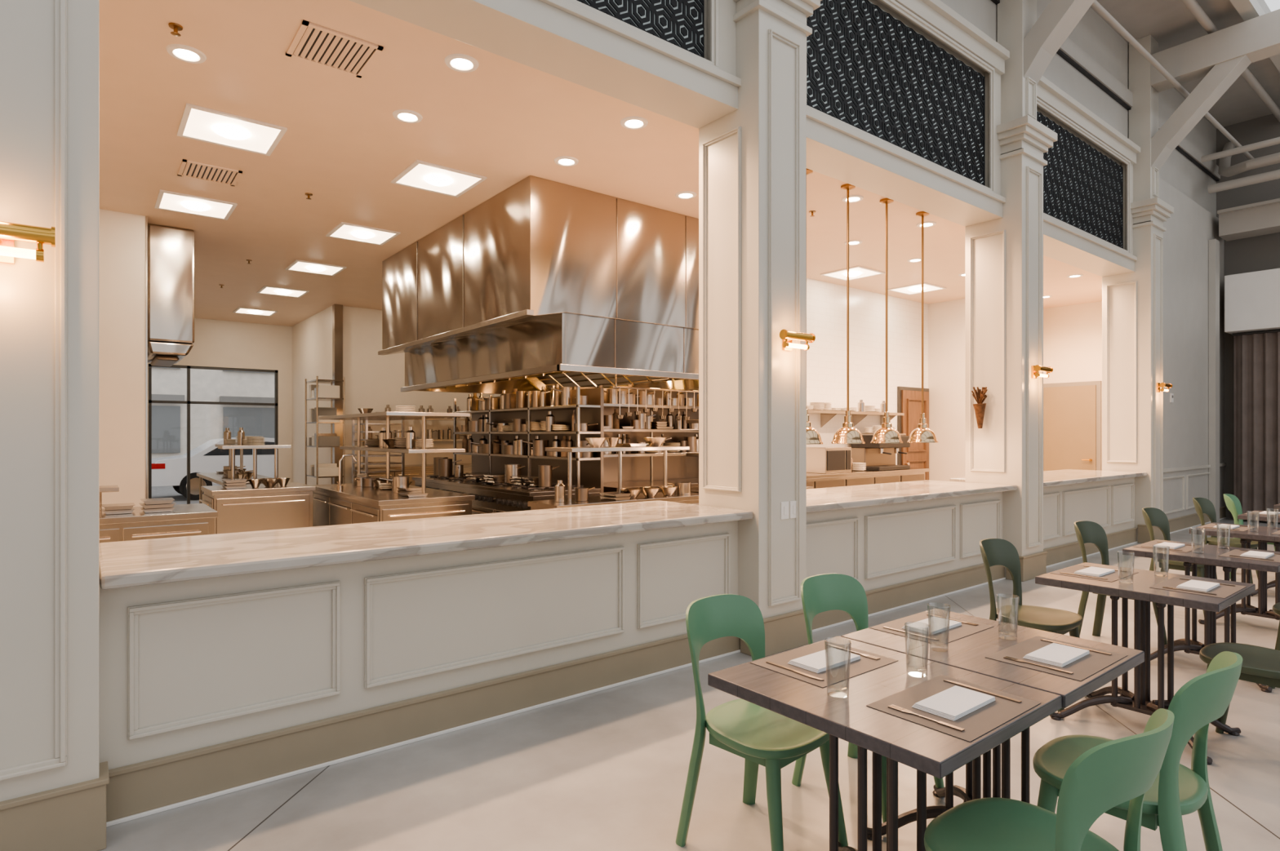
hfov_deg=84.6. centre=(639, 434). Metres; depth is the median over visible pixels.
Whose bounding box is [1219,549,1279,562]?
placemat
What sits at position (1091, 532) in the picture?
dining chair
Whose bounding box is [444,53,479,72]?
recessed light
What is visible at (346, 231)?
ceiling light panel
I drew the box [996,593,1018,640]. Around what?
drinking glass
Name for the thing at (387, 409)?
canisters
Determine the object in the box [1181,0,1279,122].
pipe
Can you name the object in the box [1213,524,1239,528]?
folded napkin
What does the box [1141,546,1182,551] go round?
table knife
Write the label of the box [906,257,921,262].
recessed light
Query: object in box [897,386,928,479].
door
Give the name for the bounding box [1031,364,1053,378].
wall sconce
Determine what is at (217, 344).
wall
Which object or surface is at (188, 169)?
ceiling vent
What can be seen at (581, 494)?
bowls
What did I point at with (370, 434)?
pots
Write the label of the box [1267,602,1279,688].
dining chair
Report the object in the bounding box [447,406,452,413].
canisters
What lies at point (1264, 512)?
folded napkin
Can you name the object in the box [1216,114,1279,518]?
wall
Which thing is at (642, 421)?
pots
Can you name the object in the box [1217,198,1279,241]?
steel beam
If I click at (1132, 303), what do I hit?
column
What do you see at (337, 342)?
wall
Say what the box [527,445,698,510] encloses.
kitchen counter
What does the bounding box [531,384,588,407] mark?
pots
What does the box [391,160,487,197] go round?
ceiling light panel
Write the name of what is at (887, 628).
table knife
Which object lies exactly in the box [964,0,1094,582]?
column
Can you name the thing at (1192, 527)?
drinking glass
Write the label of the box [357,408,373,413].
bowl
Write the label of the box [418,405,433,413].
canisters
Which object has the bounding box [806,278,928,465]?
wall
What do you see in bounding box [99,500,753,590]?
countertop
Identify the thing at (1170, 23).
ceiling
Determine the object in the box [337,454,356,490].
kitchen faucet
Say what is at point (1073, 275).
recessed light
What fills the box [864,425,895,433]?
cups
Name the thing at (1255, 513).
placemat
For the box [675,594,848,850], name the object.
dining chair
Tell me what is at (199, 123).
ceiling light panel
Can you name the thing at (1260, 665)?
dining chair
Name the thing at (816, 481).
countertop
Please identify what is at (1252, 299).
projection screen
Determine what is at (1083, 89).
wall
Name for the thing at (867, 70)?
lattice screen
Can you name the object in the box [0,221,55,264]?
wall sconce
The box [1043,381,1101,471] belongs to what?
door
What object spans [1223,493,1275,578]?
dining chair
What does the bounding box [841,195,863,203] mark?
recessed light
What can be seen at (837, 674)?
placemat
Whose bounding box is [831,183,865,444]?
pendant lamp
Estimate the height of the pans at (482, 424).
0.227 m
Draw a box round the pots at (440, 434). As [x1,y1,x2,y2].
[426,426,451,439]
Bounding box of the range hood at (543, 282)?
[377,175,698,394]
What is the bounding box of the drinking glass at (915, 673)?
[904,622,929,677]
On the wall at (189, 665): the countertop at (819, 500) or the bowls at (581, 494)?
the countertop at (819, 500)
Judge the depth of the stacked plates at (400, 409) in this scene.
7.30 m
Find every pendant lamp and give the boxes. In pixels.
[806,168,822,444]
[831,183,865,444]
[870,198,902,443]
[906,211,937,443]
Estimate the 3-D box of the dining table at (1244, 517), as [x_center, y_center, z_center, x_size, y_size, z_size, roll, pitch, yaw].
[6.040,1.125,6.423,0.670,0.750,0.765,0,0,-38]
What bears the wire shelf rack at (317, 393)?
on the floor
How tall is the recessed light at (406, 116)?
0.012 m
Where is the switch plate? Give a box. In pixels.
[780,501,795,519]
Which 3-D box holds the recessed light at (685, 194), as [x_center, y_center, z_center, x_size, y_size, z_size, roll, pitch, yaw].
[0.440,-2.294,6.755,0.208,0.012,0.208,0,0,-38]
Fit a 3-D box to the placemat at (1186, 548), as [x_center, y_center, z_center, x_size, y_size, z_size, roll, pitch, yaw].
[3.525,0.749,4.686,0.400,0.001,0.290,0,0,-38]
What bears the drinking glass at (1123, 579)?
on the dining table at (1140, 590)
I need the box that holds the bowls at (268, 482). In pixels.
[220,478,289,488]
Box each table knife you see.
[765,661,824,680]
[882,626,939,640]
[943,680,1022,703]
[1040,639,1111,655]
[1060,572,1107,579]
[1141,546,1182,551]
[1179,578,1235,586]
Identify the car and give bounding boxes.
[151,437,274,500]
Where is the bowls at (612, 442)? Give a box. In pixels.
[585,437,667,447]
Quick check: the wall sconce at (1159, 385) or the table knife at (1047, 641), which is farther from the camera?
the wall sconce at (1159, 385)
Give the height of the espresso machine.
0.560 m
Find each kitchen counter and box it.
[99,485,217,542]
[196,444,271,503]
[199,444,315,534]
[310,411,475,526]
[355,418,471,485]
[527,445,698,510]
[604,403,698,493]
[685,419,813,493]
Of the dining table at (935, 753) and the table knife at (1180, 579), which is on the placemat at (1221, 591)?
the table knife at (1180, 579)
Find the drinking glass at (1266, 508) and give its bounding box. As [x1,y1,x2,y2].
[1266,508,1279,528]
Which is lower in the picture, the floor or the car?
the floor
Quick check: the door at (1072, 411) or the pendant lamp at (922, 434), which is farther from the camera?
the door at (1072, 411)
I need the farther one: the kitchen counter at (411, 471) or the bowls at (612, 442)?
the kitchen counter at (411, 471)
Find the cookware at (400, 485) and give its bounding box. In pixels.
[352,473,428,497]
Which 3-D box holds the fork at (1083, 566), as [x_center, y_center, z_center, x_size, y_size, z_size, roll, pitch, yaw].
[2.575,0.746,3.896,0.024,0.004,0.205,0,0,-38]
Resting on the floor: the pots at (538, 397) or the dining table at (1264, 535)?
the dining table at (1264, 535)
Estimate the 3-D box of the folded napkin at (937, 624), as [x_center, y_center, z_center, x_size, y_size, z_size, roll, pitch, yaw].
[1.133,0.742,2.729,0.230,0.012,0.120,0,0,-38]
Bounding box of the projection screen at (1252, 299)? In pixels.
[1224,268,1279,334]
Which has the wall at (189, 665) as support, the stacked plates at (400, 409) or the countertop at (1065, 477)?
the countertop at (1065, 477)
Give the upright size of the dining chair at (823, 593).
0.863 m
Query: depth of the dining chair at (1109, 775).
1.64 m
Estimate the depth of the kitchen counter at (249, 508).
7.13 m
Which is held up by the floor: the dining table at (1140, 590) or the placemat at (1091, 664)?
the dining table at (1140, 590)
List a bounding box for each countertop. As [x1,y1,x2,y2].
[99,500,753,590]
[806,467,929,488]
[806,480,1017,513]
[950,469,1146,487]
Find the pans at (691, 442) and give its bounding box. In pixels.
[604,434,698,453]
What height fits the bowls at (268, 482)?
0.087 m
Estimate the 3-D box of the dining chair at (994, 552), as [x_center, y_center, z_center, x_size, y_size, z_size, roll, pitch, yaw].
[2.256,1.071,4.079,0.460,0.863,0.517,0,0,-41]
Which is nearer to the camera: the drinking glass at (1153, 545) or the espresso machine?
the drinking glass at (1153, 545)
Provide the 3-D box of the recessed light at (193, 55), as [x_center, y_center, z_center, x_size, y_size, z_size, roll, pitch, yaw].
[-2.739,-2.294,4.246,0.208,0.012,0.208,0,0,-38]
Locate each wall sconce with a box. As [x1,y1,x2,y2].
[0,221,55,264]
[779,329,815,351]
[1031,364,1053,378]
[1156,382,1172,392]
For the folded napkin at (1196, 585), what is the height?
0.012 m
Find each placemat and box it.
[751,640,897,688]
[866,675,1040,742]
[869,611,994,645]
[984,635,1127,681]
[1050,564,1138,582]
[1133,541,1203,552]
[1149,577,1246,598]
[1197,523,1254,531]
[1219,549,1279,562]
[1244,511,1279,516]
[1271,530,1279,534]
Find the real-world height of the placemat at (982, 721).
0.001 m
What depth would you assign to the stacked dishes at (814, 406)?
10.60 m
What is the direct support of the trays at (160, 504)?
on the kitchen counter at (193, 519)
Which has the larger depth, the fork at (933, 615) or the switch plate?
the switch plate
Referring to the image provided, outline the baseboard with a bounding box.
[106,506,1226,827]
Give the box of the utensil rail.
[611,374,698,420]
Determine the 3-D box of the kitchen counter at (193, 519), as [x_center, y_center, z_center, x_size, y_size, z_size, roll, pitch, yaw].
[-4.076,0.950,5.045,1.708,1.100,0.828,0,0,-38]
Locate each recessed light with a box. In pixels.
[165,44,206,63]
[392,109,422,123]
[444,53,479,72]
[554,155,578,166]
[620,115,648,129]
[675,191,696,199]
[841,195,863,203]
[844,240,862,245]
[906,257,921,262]
[915,221,936,227]
[1043,295,1052,298]
[1066,274,1083,278]
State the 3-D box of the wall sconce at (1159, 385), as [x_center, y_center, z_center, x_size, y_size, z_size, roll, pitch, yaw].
[7.222,-0.645,9.703,0.300,0.130,0.134,0,0,-38]
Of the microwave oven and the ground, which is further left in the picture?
the ground
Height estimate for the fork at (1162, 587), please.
0.004 m
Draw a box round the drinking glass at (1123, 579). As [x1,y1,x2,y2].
[1116,551,1134,584]
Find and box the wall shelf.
[808,409,904,427]
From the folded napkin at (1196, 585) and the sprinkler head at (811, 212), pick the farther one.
the sprinkler head at (811, 212)
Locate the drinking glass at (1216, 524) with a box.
[1216,524,1231,549]
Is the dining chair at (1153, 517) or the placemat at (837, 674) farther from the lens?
the dining chair at (1153, 517)
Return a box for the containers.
[223,427,265,445]
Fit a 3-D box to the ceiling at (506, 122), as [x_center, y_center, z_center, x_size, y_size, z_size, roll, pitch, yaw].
[-1.458,-2.360,12.098,15.300,0.120,13.200,0,0,-38]
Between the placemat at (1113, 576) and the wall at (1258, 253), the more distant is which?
the wall at (1258, 253)
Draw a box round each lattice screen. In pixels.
[576,0,704,57]
[806,0,984,185]
[1036,111,1123,248]
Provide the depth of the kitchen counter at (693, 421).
7.38 m
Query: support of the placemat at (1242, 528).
on the dining table at (1264, 535)
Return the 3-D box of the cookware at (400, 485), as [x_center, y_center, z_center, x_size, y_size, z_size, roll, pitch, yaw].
[-2.638,0.500,7.330,0.408,0.155,2.071,0,0,-38]
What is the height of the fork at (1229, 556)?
0.004 m
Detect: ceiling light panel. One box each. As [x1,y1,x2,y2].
[154,189,237,220]
[177,102,287,155]
[232,306,277,316]
[257,285,309,297]
[284,259,346,275]
[325,222,400,245]
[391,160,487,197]
[820,266,884,280]
[888,282,946,294]
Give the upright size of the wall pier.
4.800 m
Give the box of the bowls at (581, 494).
[554,480,691,502]
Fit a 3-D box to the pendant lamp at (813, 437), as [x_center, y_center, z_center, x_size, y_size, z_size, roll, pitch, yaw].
[1.442,-1.106,6.131,0.304,2.388,0.304,0,0,-38]
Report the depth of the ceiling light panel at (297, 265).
9.67 m
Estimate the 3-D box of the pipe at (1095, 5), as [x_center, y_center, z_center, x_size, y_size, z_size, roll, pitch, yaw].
[3.236,-4.700,6.311,18.900,0.060,0.060,0,0,-38]
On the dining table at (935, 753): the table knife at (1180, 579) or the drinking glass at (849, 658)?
the drinking glass at (849, 658)
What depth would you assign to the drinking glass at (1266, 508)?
5.59 m
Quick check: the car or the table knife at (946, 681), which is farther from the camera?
the car
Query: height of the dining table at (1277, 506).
0.750 m
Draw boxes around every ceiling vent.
[177,159,242,186]
[285,20,383,78]
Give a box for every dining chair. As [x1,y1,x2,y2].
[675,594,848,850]
[791,573,944,822]
[924,708,1174,850]
[979,538,1087,712]
[1032,651,1242,850]
[1074,520,1167,644]
[1142,507,1222,614]
[1192,497,1257,583]
[1199,642,1279,733]
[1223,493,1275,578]
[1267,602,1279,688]
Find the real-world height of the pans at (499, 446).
0.227 m
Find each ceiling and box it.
[99,0,1102,326]
[1090,0,1279,128]
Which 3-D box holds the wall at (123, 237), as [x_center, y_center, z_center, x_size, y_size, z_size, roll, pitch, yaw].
[-6.565,-0.400,7.685,1.815,3.800,12.600,0,0,-38]
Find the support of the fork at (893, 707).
on the placemat at (982, 721)
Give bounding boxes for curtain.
[1231,329,1279,522]
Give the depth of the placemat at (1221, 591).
3.42 m
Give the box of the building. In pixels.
[151,367,274,458]
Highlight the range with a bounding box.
[412,386,604,515]
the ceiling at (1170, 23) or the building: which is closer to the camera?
the ceiling at (1170, 23)
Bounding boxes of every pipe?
[1091,0,1253,159]
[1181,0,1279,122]
[1200,137,1279,193]
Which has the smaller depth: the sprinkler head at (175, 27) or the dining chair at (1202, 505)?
the sprinkler head at (175, 27)
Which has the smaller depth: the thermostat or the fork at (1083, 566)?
the fork at (1083, 566)
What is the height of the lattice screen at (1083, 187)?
1.160 m
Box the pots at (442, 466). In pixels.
[433,457,559,487]
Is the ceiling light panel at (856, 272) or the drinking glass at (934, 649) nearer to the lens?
the drinking glass at (934, 649)
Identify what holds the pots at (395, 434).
on the kitchen counter at (411, 471)
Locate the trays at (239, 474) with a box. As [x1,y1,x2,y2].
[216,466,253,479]
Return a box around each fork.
[826,644,879,660]
[888,704,964,732]
[926,613,978,626]
[1003,656,1073,675]
[1083,565,1126,572]
[1162,586,1216,595]
[1229,555,1274,560]
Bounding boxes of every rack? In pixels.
[305,376,345,484]
[351,420,404,483]
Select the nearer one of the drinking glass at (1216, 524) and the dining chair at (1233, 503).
the drinking glass at (1216, 524)
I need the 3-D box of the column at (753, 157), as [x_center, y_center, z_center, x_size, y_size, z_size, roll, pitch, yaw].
[3.974,-2.000,1.098,0.700,7.000,10.800,0,0,-38]
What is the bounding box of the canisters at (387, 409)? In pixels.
[384,404,391,412]
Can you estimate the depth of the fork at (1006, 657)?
2.27 m
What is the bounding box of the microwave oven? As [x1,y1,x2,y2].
[806,447,851,474]
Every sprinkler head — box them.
[168,22,182,36]
[304,192,312,199]
[808,210,815,217]
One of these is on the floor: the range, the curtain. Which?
the range
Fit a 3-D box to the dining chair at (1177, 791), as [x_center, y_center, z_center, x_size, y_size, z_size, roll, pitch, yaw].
[1.512,1.071,2.155,0.460,0.863,0.517,0,0,-41]
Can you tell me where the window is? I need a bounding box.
[148,364,277,504]
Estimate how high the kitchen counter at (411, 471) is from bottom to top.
1.800 m
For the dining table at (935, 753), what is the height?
0.750 m
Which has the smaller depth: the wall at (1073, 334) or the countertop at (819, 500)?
the countertop at (819, 500)
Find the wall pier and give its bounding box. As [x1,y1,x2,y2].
[1208,239,1219,522]
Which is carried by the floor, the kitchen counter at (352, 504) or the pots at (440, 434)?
the kitchen counter at (352, 504)
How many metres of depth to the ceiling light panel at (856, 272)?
10.00 m
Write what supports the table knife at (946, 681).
on the placemat at (982, 721)
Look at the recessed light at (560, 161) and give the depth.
5.91 m
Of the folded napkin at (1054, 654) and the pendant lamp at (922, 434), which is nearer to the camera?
the folded napkin at (1054, 654)
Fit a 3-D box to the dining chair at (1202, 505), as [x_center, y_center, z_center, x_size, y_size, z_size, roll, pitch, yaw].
[5.725,1.071,6.868,0.460,0.863,0.517,0,0,-38]
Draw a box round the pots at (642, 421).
[604,409,698,429]
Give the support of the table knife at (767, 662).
on the placemat at (837, 674)
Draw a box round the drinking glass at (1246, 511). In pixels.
[1246,511,1259,532]
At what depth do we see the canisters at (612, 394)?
8.40 m
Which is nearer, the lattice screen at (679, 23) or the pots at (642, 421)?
the lattice screen at (679, 23)
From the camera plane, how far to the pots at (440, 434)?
13.41 m
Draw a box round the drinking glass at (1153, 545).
[1152,545,1169,576]
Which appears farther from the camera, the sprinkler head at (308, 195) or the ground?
the ground
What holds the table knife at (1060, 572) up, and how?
on the placemat at (1113, 576)
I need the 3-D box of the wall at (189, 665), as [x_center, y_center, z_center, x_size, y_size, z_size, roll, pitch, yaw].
[2.276,1.038,6.365,11.380,0.924,0.426,0,0,-38]
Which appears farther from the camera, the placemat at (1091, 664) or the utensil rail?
the utensil rail
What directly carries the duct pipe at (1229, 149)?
attached to the wall at (1258, 253)
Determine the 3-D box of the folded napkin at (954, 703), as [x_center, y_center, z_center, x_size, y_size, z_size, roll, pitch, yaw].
[0.870,0.742,1.948,0.230,0.012,0.120,0,0,-38]
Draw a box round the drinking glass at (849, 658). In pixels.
[824,636,851,697]
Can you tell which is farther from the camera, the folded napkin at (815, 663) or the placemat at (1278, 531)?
the placemat at (1278, 531)
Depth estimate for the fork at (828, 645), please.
2.39 m
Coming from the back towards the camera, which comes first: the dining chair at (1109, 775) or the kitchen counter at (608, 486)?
the kitchen counter at (608, 486)
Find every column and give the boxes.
[0,0,109,850]
[698,0,822,657]
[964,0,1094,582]
[1102,8,1279,543]
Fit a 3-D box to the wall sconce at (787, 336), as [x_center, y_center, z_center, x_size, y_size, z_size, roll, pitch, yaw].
[1.060,-0.645,4.840,0.300,0.130,0.134,0,0,-38]
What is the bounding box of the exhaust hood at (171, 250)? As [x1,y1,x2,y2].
[147,223,195,366]
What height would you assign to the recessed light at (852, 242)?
0.012 m
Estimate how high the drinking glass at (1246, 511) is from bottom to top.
0.156 m
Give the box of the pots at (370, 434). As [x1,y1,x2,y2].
[368,426,378,439]
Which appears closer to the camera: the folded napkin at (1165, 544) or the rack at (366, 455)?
the folded napkin at (1165, 544)
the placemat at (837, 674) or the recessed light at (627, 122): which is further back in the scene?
the recessed light at (627, 122)
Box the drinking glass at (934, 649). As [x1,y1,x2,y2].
[927,602,950,652]
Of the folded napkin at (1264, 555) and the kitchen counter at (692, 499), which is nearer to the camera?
the folded napkin at (1264, 555)
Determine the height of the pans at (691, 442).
0.227 m
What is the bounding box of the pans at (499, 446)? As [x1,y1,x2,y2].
[462,435,593,457]
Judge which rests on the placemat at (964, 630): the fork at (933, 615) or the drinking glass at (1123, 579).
the fork at (933, 615)
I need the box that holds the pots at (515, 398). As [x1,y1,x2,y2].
[466,388,527,411]
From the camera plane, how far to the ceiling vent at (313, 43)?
4.20 m
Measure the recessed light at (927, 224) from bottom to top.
0.012 m
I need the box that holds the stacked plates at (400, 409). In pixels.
[395,405,415,412]
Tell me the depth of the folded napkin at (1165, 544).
4.65 m
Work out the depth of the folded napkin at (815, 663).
2.29 m
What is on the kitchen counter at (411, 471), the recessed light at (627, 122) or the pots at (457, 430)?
the pots at (457, 430)
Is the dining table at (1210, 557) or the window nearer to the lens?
the dining table at (1210, 557)
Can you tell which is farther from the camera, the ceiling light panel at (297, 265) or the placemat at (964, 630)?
the ceiling light panel at (297, 265)
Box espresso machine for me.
[851,433,910,471]
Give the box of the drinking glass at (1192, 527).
[1191,527,1205,554]
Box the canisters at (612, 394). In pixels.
[599,385,698,406]
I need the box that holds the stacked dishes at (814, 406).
[806,400,885,412]
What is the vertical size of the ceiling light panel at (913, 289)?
0.044 m
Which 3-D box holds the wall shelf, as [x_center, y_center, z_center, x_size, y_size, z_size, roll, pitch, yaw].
[2.821,-0.220,10.429,3.450,0.240,0.318,0,0,-38]
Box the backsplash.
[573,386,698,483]
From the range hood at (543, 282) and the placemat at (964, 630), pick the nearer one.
the placemat at (964, 630)
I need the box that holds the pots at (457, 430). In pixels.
[456,426,471,439]
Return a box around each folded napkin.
[787,648,860,673]
[901,616,961,635]
[911,685,995,721]
[1022,643,1089,667]
[1073,566,1115,577]
[1152,542,1185,549]
[1176,579,1219,592]
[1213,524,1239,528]
[1240,551,1274,559]
[1257,511,1279,515]
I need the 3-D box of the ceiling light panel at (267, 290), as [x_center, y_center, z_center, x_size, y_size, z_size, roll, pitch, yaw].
[-5.750,-2.277,11.322,0.640,0.044,0.640,0,0,-38]
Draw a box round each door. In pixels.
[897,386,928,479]
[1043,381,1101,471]
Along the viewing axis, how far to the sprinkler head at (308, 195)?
6.72 m
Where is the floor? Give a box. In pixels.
[98,518,1279,850]
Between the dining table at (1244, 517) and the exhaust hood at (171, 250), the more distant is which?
the exhaust hood at (171, 250)
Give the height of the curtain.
3.210 m
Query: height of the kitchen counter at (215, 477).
1.350 m
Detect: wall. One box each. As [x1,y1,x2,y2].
[99,208,147,508]
[99,477,1134,769]
[147,318,292,498]
[292,304,698,485]
[348,0,1226,519]
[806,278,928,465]
[928,298,1102,481]
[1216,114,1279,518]
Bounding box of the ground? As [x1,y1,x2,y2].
[151,484,220,505]
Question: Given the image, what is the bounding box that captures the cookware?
[364,426,433,448]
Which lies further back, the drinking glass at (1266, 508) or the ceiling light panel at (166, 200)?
the ceiling light panel at (166, 200)
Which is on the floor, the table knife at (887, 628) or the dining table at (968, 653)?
the dining table at (968, 653)
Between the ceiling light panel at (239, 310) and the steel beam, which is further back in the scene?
the ceiling light panel at (239, 310)
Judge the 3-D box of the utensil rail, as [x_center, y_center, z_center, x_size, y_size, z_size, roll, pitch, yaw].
[0.471,-0.633,8.079,1.950,0.964,0.080,0,0,-38]
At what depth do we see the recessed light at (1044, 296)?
11.70 m
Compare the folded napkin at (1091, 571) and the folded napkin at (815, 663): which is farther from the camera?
the folded napkin at (1091, 571)
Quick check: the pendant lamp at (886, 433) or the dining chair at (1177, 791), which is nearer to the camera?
the dining chair at (1177, 791)
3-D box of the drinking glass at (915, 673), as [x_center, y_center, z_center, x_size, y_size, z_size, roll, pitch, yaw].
[0.863,0.672,2.191,0.074,0.156,0.074,0,0,-38]
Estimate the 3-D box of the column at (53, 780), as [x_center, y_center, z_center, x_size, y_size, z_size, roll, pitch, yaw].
[0.826,-2.000,-1.386,0.700,7.000,10.800,0,0,-38]
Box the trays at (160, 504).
[99,497,176,515]
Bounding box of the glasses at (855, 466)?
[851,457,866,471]
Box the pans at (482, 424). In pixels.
[461,410,597,431]
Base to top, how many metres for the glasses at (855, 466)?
0.236 m
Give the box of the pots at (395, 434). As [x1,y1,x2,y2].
[393,430,407,439]
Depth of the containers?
9.46 m
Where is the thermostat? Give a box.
[1169,393,1173,403]
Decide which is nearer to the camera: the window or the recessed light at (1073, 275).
the recessed light at (1073, 275)
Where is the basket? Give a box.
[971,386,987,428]
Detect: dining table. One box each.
[707,635,1062,850]
[840,608,1144,839]
[1035,562,1255,764]
[1122,539,1279,693]
[1189,522,1279,624]
[1237,510,1279,596]
[1274,503,1279,509]

